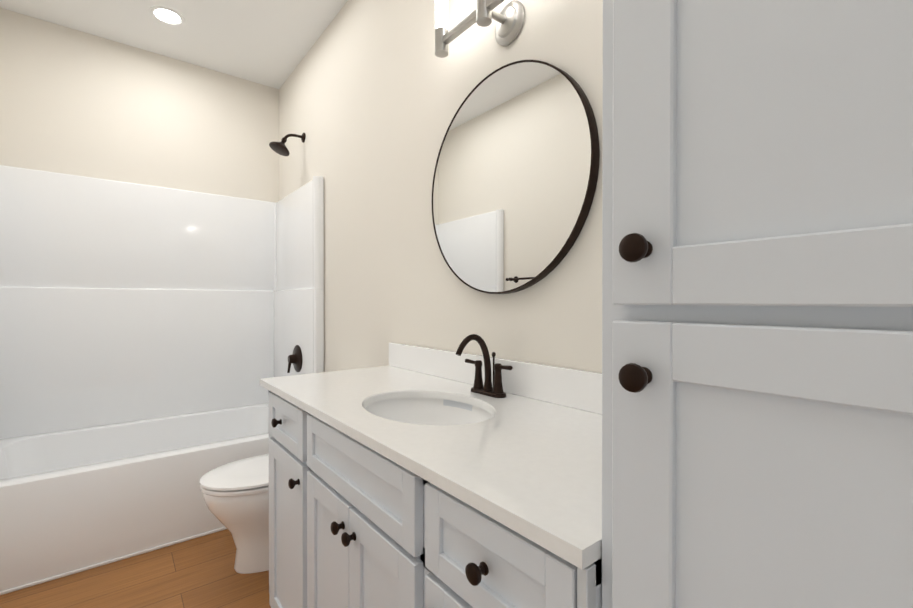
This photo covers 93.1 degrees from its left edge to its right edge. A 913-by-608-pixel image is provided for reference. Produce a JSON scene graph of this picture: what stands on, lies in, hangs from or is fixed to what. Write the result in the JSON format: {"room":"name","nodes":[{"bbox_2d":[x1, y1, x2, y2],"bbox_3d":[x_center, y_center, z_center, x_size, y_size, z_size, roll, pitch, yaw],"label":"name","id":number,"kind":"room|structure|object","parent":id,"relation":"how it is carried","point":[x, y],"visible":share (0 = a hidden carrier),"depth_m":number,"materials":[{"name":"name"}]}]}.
{"room":"bathroom","nodes":[
{"label":"bathroom","id":0,"kind":"room"},
{"bbox_2d":[0,529,270,607],"bbox_3d":[-0.753,1.202,1.284,1.724,0.100,3.960,0,0,-38],"label":"floor","id":1,"kind":"structure","parent":0,"point":[199,572],"depth_m":1.77,"materials":[{"name":"brown wood"}]},
{"bbox_2d":[0,165,323,594],"bbox_3d":[-1.638,0.201,2.398,1.516,1.890,0.898,0,0,-38],"label":"shower","id":2,"kind":"object","parent":1,"relation":"on","point":[150,336],"visible":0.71,"depth_m":2.52,"materials":[{"name":"white plastic"}]},
{"bbox_2d":[287,345,301,372],"bbox_3d":[-1.029,0.345,2.713,0.065,0.172,0.171,0,0,-38],"label":"tub valve","id":3,"kind":"object","parent":2,"relation":"attached to","point":[295,358],"visible":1,"depth_m":2.69,"materials":[{"name":"black metal"}]},
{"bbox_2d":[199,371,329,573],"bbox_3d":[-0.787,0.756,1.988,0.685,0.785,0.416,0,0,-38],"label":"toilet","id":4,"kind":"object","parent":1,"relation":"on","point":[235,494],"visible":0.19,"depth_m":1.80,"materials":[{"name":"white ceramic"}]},
{"bbox_2d":[260,382,601,607],"bbox_3d":[-0.073,0.724,1.183,0.572,0.858,1.358,0,0,-38],"label":"bathroom vanity","id":5,"kind":"object","parent":1,"relation":"on","point":[410,476],"depth_m":0.86,"materials":[{"name":"white paint"}]},
{"bbox_2d":[259,366,601,557],"bbox_3d":[-0.070,0.283,1.195,0.550,0.022,1.376,0,0,-38],"label":"countertop","id":6,"kind":"structure","parent":5,"relation":"on","point":[538,464],"depth_m":0.84,"materials":[{"name":"white stone"}]},
{"bbox_2d":[351,390,506,429],"bbox_3d":[-0.081,0.370,1.167,0.328,0.174,0.448,0,0,-38],"label":"sink","id":7,"kind":"object","parent":6,"relation":"in","point":[425,409],"depth_m":1.34,"materials":[{"name":"white ceramic"}]},
{"bbox_2d":[456,334,512,397],"bbox_3d":[0.059,0.180,1.277,0.152,0.183,0.200,0,0,-38],"label":"faucet","id":8,"kind":"object","parent":6,"relation":"on","point":[494,391],"visible":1,"depth_m":1.29,"materials":[{"name":"black metal"}]},
{"bbox_2d":[602,0,912,607],"bbox_3d":[0.559,-0.084,0.386,0.564,2.480,0.726,0,0,-38],"label":"linen cabinet","id":9,"kind":"object","parent":1,"relation":"on","point":[757,303],"visible":1,"depth_m":0.37,"materials":[{"name":"white paint"}]},
{"bbox_2d":[0,8,278,202],"bbox_3d":[-1.950,-0.226,2.791,1.524,2.740,0.100,0,0,-38],"label":"wall","id":10,"kind":"structure","parent":0,"point":[76,102],"depth_m":2.66,"materials":[{"name":"beige paint"}]},
{"bbox_2d":[0,0,347,88],"bbox_3d":[-0.753,-1.638,1.270,1.724,0.100,3.960,0,0,-38],"label":"ceiling","id":11,"kind":"structure","parent":0,"point":[269,43],"depth_m":2.49,"materials":[{"name":"white paint"}]},
{"bbox_2d":[149,6,184,25],"bbox_3d":[-1.596,-1.589,2.388,0.164,0.007,0.164,0,0,-38],"label":"recessed light","id":12,"kind":"object","parent":11,"relation":"in","point":[167,15],"visible":1,"depth_m":2.38,"materials":[{"name":"white plastic"}]},
{"bbox_2d":[279,0,602,372],"bbox_3d":[-0.116,-0.221,1.781,0.100,2.740,3.960,0,0,-38],"label":"wall","id":13,"kind":"structure","parent":0,"point":[373,94],"depth_m":1.80,"materials":[{"name":"beige paint"}]},
{"bbox_2d":[269,133,305,155],"bbox_3d":[-1.070,-1.022,2.730,0.211,0.170,0.126,0,0,-38],"label":"shower head","id":14,"kind":"object","parent":13,"relation":"attached to","point":[280,148],"visible":1,"depth_m":2.71},
{"bbox_2d":[435,0,524,57],"bbox_3d":[0.115,-0.934,1.296,0.130,0.259,0.470,0,0,-38],"label":"sconce","id":15,"kind":"object","parent":13,"relation":"attached to","point":[509,18],"visible":1,"depth_m":1.32,"materials":[{"name":"silver metal"}]},
{"bbox_2d":[388,342,601,413],"bbox_3d":[0.138,0.222,1.359,0.020,0.100,1.376,0,0,-38],"label":"backsplash","id":16,"kind":"structure","parent":13,"relation":"attached to","point":[581,389],"depth_m":1.27,"materials":[{"name":"white stone"}]},
{"bbox_2d":[431,60,599,293],"bbox_3d":[0.134,-0.380,1.356,0.030,0.698,0.698,0,0,-38],"label":"mirror","id":17,"kind":"object","parent":13,"relation":"attached to","point":[515,177],"visible":1,"depth_m":1.28,"materials":[{"name":"clear mirror"}]}
]}

